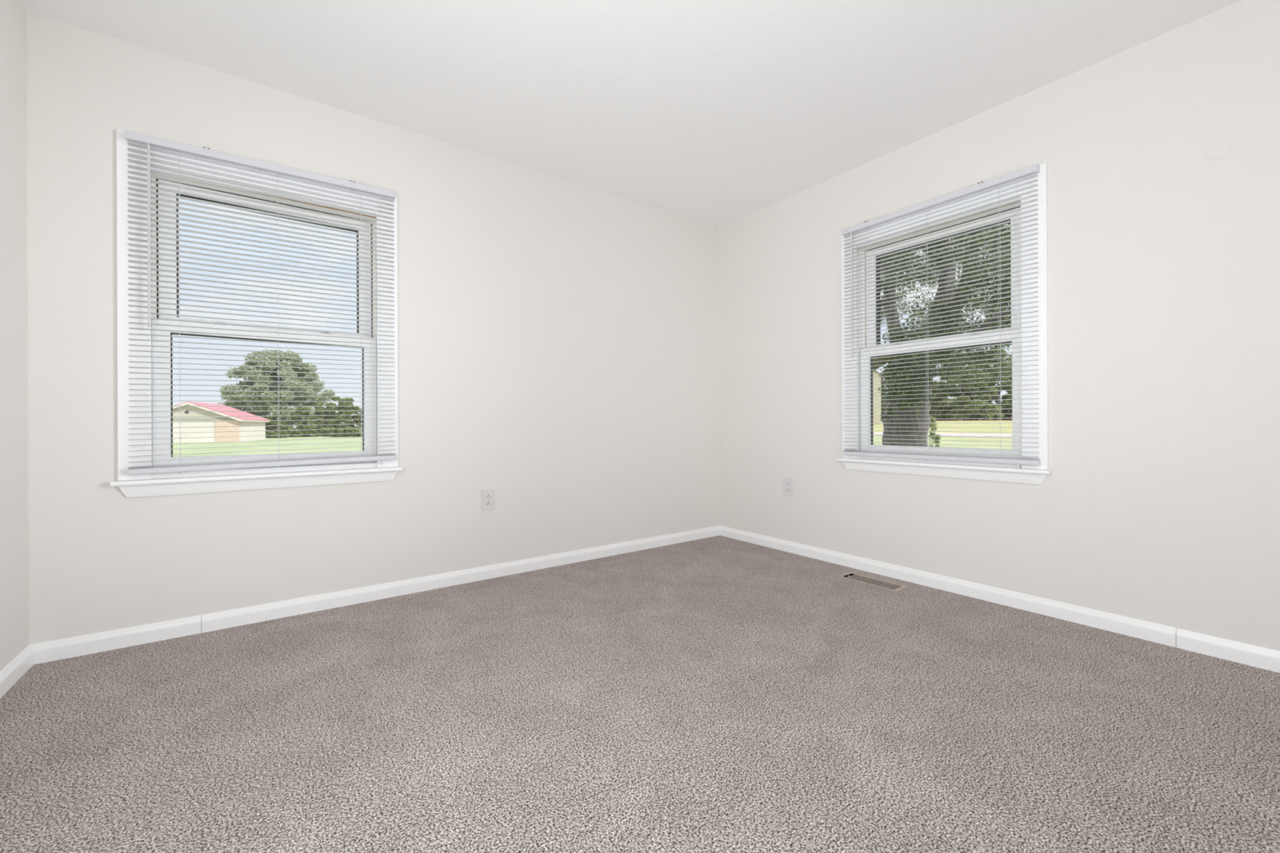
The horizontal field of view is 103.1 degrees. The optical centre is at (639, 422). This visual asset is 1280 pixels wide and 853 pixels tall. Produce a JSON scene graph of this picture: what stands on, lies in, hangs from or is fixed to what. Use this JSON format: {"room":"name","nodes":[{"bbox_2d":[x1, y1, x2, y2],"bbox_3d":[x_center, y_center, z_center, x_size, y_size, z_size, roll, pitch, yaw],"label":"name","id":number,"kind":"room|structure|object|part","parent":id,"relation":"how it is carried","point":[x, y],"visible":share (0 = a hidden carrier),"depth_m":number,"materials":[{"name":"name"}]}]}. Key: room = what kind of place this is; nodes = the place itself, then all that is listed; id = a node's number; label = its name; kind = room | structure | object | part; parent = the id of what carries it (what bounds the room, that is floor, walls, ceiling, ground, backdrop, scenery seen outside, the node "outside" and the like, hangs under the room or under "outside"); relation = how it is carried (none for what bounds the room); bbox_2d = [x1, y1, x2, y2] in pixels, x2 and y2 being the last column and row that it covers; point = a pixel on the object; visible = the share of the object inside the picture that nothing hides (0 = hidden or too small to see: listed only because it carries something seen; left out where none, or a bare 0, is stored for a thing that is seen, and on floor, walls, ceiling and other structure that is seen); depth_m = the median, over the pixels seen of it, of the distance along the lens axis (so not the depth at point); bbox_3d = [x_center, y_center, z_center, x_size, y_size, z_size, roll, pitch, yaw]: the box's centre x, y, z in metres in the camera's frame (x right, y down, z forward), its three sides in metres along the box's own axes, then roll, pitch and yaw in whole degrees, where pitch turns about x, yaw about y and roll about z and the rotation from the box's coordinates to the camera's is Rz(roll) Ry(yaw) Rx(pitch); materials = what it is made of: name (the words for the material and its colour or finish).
{"room":"empty bedroom","nodes":[
{"label":"empty bedroom","id":0,"kind":"room"},
{"bbox_2d":[0,0,29,671],"bbox_3d":[-1.060,-0.232,0.093,0.160,2.860,4.360,0,0,-36],"label":"wall","id":1,"kind":"structure","parent":0,"point":[14,399],"depth_m":1.79,"materials":[{"name":"white paint"}]},
{"bbox_2d":[0,644,33,698],"bbox_3d":[-1.034,0.867,0.209,0.013,0.086,4.200,0,0,-36],"label":"baseboard","id":2,"kind":"structure","parent":1,"relation":"attached to","point":[23,662],"depth_m":1.77,"materials":[{"name":"white wood"}]},
{"bbox_2d":[26,11,719,644],"bbox_3d":[-0.875,-0.232,3.032,3.934,2.860,0.160,0,0,-36],"label":"wall","id":3,"kind":"structure","parent":0,"point":[558,338],"depth_m":2.69,"materials":[{"name":"white paint"}]},
{"bbox_2d":[110,128,403,497],"bbox_3d":[-1.711,-0.436,2.388,1.060,1.477,0.201,0,0,-36],"label":"window","id":4,"kind":"structure","parent":3,"relation":"in","point":[135,486],"depth_m":2.22,"materials":[{"name":"white plastic"}]},
{"bbox_2d":[125,129,396,475],"bbox_3d":[-1.648,-0.484,2.315,0.982,1.392,0.045,0,0,-36],"label":"window blind","id":5,"kind":"object","parent":4,"relation":"attached to","point":[206,153],"visible":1,"depth_m":2.25,"materials":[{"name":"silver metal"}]},
{"bbox_3d":[-1.921,-0.476,2.121,0.005,1.318,0.027,0,0,-36],"label":"ladder cord","id":6,"kind":"part","parent":5,"relation":"part of","materials":[{"name":"white fabric"}]},
{"bbox_3d":[-1.649,0.187,2.319,0.977,0.039,0.025,0,0,-36],"label":"rail","id":7,"kind":"part","parent":5,"relation":"part of","materials":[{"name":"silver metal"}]},
{"bbox_3d":[-1.650,-0.483,2.320,0.005,1.318,0.027,0,0,-36],"label":"ladder cord","id":8,"kind":"part","parent":5,"relation":"part of","materials":[{"name":"white fabric"}]},
{"bbox_3d":[-1.380,-0.490,2.518,0.005,1.318,0.027,0,0,-36],"label":"ladder cord","id":9,"kind":"part","parent":5,"relation":"part of","materials":[{"name":"white fabric"}]},
{"bbox_3d":[-1.307,-0.473,2.552,0.002,1.351,0.001,0,0,-10],"label":"lift cord","id":10,"kind":"part","parent":5,"relation":"part of","materials":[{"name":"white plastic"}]},
{"bbox_3d":[-1.701,-0.117,2.376,0.841,0.635,0.020,0,0,-36],"label":"sash","id":11,"kind":"part","parent":4,"relation":"part of","materials":[{"name":"white plastic"}]},
{"bbox_3d":[-1.726,-0.718,2.407,0.810,0.638,0.016,0,0,-36],"label":"sash","id":12,"kind":"part","parent":4,"relation":"part of","materials":[{"name":"white plastic"}]},
{"bbox_2d":[30,525,719,664],"bbox_3d":[-0.820,0.866,2.962,3.614,0.086,0.013,0,0,-36],"label":"baseboard","id":13,"kind":"structure","parent":3,"relation":"attached to","point":[69,647],"depth_m":2.43,"materials":[{"name":"white wood"}]},
{"bbox_2d":[481,488,494,511],"bbox_3d":[-0.875,0.446,2.926,0.077,0.120,0.008,0,0,-36],"label":"electrical outlet","id":14,"kind":"object","parent":3,"relation":"attached to","point":[487,495],"visible":1,"depth_m":2.92,"materials":[{"name":"white plastic"}]},
{"bbox_2d":[485,501,490,506],"bbox_3d":[-0.873,0.466,2.924,0.029,0.028,0.002,0,0,-36],"label":"receptacle","id":15,"kind":"object","parent":14,"relation":"attached to","point":[487,503],"depth_m":2.92,"materials":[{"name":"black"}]},
{"bbox_2d":[485,493,490,498],"bbox_3d":[-0.873,0.425,2.924,0.029,0.028,0.002,0,0,-36],"label":"receptacle","id":16,"kind":"object","parent":14,"relation":"attached to","point":[487,495],"depth_m":2.92,"materials":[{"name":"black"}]},
{"bbox_2d":[20,0,1239,227],"bbox_3d":[0.408,-1.607,1.274,3.934,0.120,4.520,0,0,-36],"label":"ceiling","id":17,"kind":"structure","parent":0,"point":[718,113],"depth_m":2.20,"materials":[{"name":"white paint"}]},
{"bbox_2d":[0,535,1279,852],"bbox_3d":[0.419,1.017,1.274,3.654,0.250,4.240,0,0,-36],"label":"floor","id":18,"kind":"structure","parent":0,"point":[719,694],"depth_m":1.47,"materials":[{"name":"carpet"}]},
{"bbox_2d":[838,572,906,591],"bbox_3d":[1.295,0.931,2.844,0.119,0.092,0.336,0,0,-36],"label":"floor vent","id":19,"kind":"object","parent":18,"relation":"in","point":[863,579],"visible":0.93,"depth_m":2.85,"materials":[{"name":"metal"}]},
{"bbox_2d":[718,0,1279,651],"bbox_3d":[1.936,-0.244,2.390,0.160,2.860,4.520,0,0,-36],"label":"wall","id":20,"kind":"structure","parent":0,"point":[1158,502],"depth_m":2.17,"materials":[{"name":"white paint"}]},
{"bbox_2d":[782,477,792,496],"bbox_3d":[1.018,0.443,3.503,0.008,0.120,0.077,0,0,-36],"label":"electrical outlet","id":21,"kind":"object","parent":20,"relation":"attached to","point":[787,482],"visible":1,"depth_m":3.50,"materials":[{"name":"white plastic"}]},
{"bbox_2d":[837,163,1049,484],"bbox_3d":[1.614,-0.449,2.784,0.201,1.477,1.060,0,0,-36],"label":"window","id":22,"kind":"structure","parent":20,"relation":"in","point":[1028,474],"depth_m":2.61,"materials":[{"name":"white plastic"}]},
{"bbox_2d":[841,164,1039,468],"bbox_3d":[1.537,-0.484,2.727,0.045,1.404,0.982,0,0,-36],"label":"window blind","id":23,"kind":"object","parent":22,"relation":"attached to","point":[1034,169],"visible":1,"depth_m":2.65,"materials":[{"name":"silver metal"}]},
{"bbox_3d":[1.343,-0.488,2.999,0.027,1.328,0.005,0,0,-36],"label":"ladder cord","id":24,"kind":"part","parent":23,"relation":"part of","materials":[{"name":"white fabric"}]},
{"bbox_3d":[1.541,-0.489,2.729,0.027,1.328,0.005,0,0,-36],"label":"ladder cord","id":25,"kind":"part","parent":23,"relation":"part of","materials":[{"name":"white fabric"}]},
{"bbox_3d":[1.544,0.187,2.730,0.025,0.022,0.977,0,0,-36],"label":"rail","id":26,"kind":"part","parent":23,"relation":"part of","materials":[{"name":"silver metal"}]},
{"bbox_3d":[1.740,-0.490,2.459,0.027,1.328,0.005,0,0,-36],"label":"ladder cord","id":27,"kind":"part","parent":23,"relation":"part of","materials":[{"name":"white fabric"}]},
{"bbox_3d":[1.774,-0.471,2.386,0.001,1.361,0.002,0,0,-10],"label":"lift cord","id":28,"kind":"part","parent":23,"relation":"part of","materials":[{"name":"white fabric"}]},
{"bbox_3d":[1.604,-0.130,2.775,0.020,0.635,0.841,0,0,-36],"label":"sash","id":29,"kind":"part","parent":22,"relation":"part of","materials":[{"name":"white plastic"}]},
{"bbox_3d":[1.632,-0.731,2.797,0.016,0.638,0.810,0,0,-36],"label":"sash","id":30,"kind":"part","parent":22,"relation":"part of","materials":[{"name":"white plastic"}]},
{"bbox_2d":[720,525,1279,673],"bbox_3d":[1.870,0.856,2.339,0.013,0.086,4.200,0,0,-36],"label":"baseboard","id":31,"kind":"structure","parent":20,"relation":"attached to","point":[1267,659],"depth_m":2.32,"materials":[{"name":"white wood"}]},
{"bbox_2d":[1204,142,1230,160],"bbox_3d":[2.179,-1.024,1.918,0.002,0.066,0.066,0,0,-36],"label":"patch","id":32,"kind":"structure","parent":20,"relation":"attached to","point":[1219,150],"depth_m":1.92,"materials":[{"name":"white paint"}]},
{"label":"outside","id":33,"kind":"structure","parent":0,"visible":0},
{"bbox_2d":[173,421,1012,457],"bbox_3d":[-10.659,0.937,70.160,300.000,2.000,240.000,0,0,-36],"label":"ground","id":34,"kind":"structure","parent":33,"point":[1002,427],"depth_m":43.42,"materials":[{"name":"green plant"}]},
{"bbox_2d":[172,401,269,442],"bbox_3d":[-48.636,-0.042,57.128,9.300,4.260,9.730,0,0,-22],"label":"house","id":35,"kind":"structure","parent":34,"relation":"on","point":[217,411],"depth_m":53.79,"materials":[{"name":"beige"}]},
{"bbox_3d":[-43.964,0.905,54.157,2.100,2.330,0.060,0,0,-22],"label":"brick panel","id":36,"kind":"part","parent":35,"relation":"part of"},
{"bbox_3d":[-46.494,-1.216,58.020,4.650,1.928,9.700,0,0,-22],"label":"roof panel","id":37,"kind":"part","parent":35,"relation":"part of","materials":[{"name":"red metal"}]},
{"bbox_2d":[217,348,335,432],"bbox_3d":[-68.234,-5.623,96.457,20.528,16.060,19.555,0,0,-36],"label":"round tree","id":38,"kind":"object","parent":34,"relation":"on","point":[324,396],"visible":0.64,"depth_m":92.22,"materials":[{"name":"green plant"}]},
{"bbox_2d":[265,413,289,438],"bbox_3d":[-50.194,0.529,69.912,3.506,3.541,3.466,0,0,-36],"label":"bush","id":39,"kind":"object","parent":34,"relation":"on","point":[284,433],"visible":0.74,"depth_m":69.45,"materials":[{"name":"green plant"}]},
{"bbox_2d":[283,407,319,437],"bbox_3d":[-49.988,0.019,74.945,4.464,4.562,4.338,0,0,-36],"label":"bush","id":40,"kind":"object","parent":34,"relation":"on","point":[295,419],"visible":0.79,"depth_m":74.37,"materials":[{"name":"green plant"}]},
{"bbox_2d":[310,402,340,435],"bbox_3d":[-49.618,-0.433,80.042,4.365,5.463,4.907,0,0,-36],"label":"bush","id":41,"kind":"object","parent":34,"relation":"on","point":[322,430],"visible":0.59,"depth_m":79.15,"materials":[{"name":"green plant"}]},
{"bbox_2d":[322,395,346,427],"bbox_3d":[-52.390,-1.167,87.920,5.700,6.955,6.030,0,0,-36],"label":"bush","id":42,"kind":"object","parent":34,"relation":"on","point":[327,415],"visible":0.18,"depth_m":87.22,"materials":[{"name":"green plant"}]},
{"bbox_2d":[326,397,361,437],"bbox_3d":[-42.607,-0.693,74.032,5.285,5.927,5.139,0,0,-36],"label":"bush","id":43,"kind":"object","parent":34,"relation":"on","point":[348,410],"visible":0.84,"depth_m":72.95,"materials":[{"name":"green plant"}]},
{"bbox_2d":[355,408,361,435],"bbox_3d":[-41.761,-0.811,78.969,4.771,6.155,5.031,0,0,-36],"label":"bush","id":44,"kind":"object","parent":34,"relation":"on","point":[360,420],"visible":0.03,"depth_m":78.34,"materials":[{"name":"green plant"}]},
{"bbox_2d":[872,369,883,424],"bbox_3d":[33.491,-4.925,82.802,11.150,10.400,8.800,0,0,23],"label":"neighbor house","id":45,"kind":"structure","parent":34,"relation":"on","point":[877,411],"depth_m":77.34,"materials":[{"name":"beige"}]},
{"bbox_2d":[872,356,891,421],"bbox_3d":[49.251,-7.465,100.002,13.234,15.488,12.792,0,0,-36],"label":"tree","id":46,"kind":"object","parent":34,"relation":"on","point":[882,410],"visible":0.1,"depth_m":99.27,"materials":[{"name":"green plant"}]},
{"bbox_2d":[927,413,941,447],"bbox_3d":[5.557,0.869,9.652,0.819,2.109,0.468,0,0,-36],"label":"weeds","id":47,"kind":"object","parent":34,"relation":"on","point":[936,437],"visible":0.19,"depth_m":9.63,"materials":[{"name":"green plant"}]},
{"bbox_2d":[929,364,957,404],"bbox_3d":[65.825,-10.362,116.967,14.928,21.529,15.401,0,0,-36],"label":"tree","id":48,"kind":"object","parent":34,"relation":"on","point":[938,369],"visible":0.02,"depth_m":113.39,"materials":[{"name":"green plant"}]},
{"bbox_2d":[876,222,1012,446],"bbox_3d":[6.190,-2.942,9.390,5.450,10.143,8.097,0,0,22],"label":"shade tree","id":49,"kind":"object","parent":34,"relation":"on","point":[890,433],"visible":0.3,"depth_m":7.58,"materials":[{"name":"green plant"}]},
{"bbox_2d":[928,353,1004,420],"bbox_3d":[64.027,-7.103,101.056,13.262,13.954,13.331,0,0,-36],"label":"tree","id":50,"kind":"object","parent":34,"relation":"on","point":[940,415],"visible":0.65,"depth_m":97.92,"materials":[{"name":"green plant"}]},
{"bbox_2d":[964,346,1012,420],"bbox_3d":[83.043,-8.920,117.835,15.038,17.508,15.146,0,0,-36],"label":"tree","id":51,"kind":"object","parent":34,"relation":"on","point":[990,384],"visible":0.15,"depth_m":116.50,"materials":[{"name":"green plant"}]},
{"bbox_2d":[996,365,1012,420],"bbox_3d":[77.346,-7.388,99.666,12.966,14.436,13.086,0,0,-36],"label":"tree","id":52,"kind":"object","parent":34,"relation":"on","point":[1005,407],"visible":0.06,"depth_m":100.91,"materials":[{"name":"green plant"}]},
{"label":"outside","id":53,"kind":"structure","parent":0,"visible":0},
{"bbox_2d":[873,431,1012,438],"bbox_3d":[14.410,1.683,57.542,6.300,1.407,150.000,0,0,-36],"label":"road","id":54,"kind":"structure","parent":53,"point":[977,435],"depth_m":40.82,"materials":[{"name":"grey asphalt"}]},
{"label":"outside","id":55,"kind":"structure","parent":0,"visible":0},
{"bbox_2d":[936,420,1012,421],"bbox_3d":[56.944,0.907,88.738,7.800,2.600,150.000,0,0,-36],"label":"bank","id":56,"kind":"object","parent":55,"point":[936,420],"visible":0.01,"depth_m":84.65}
]}

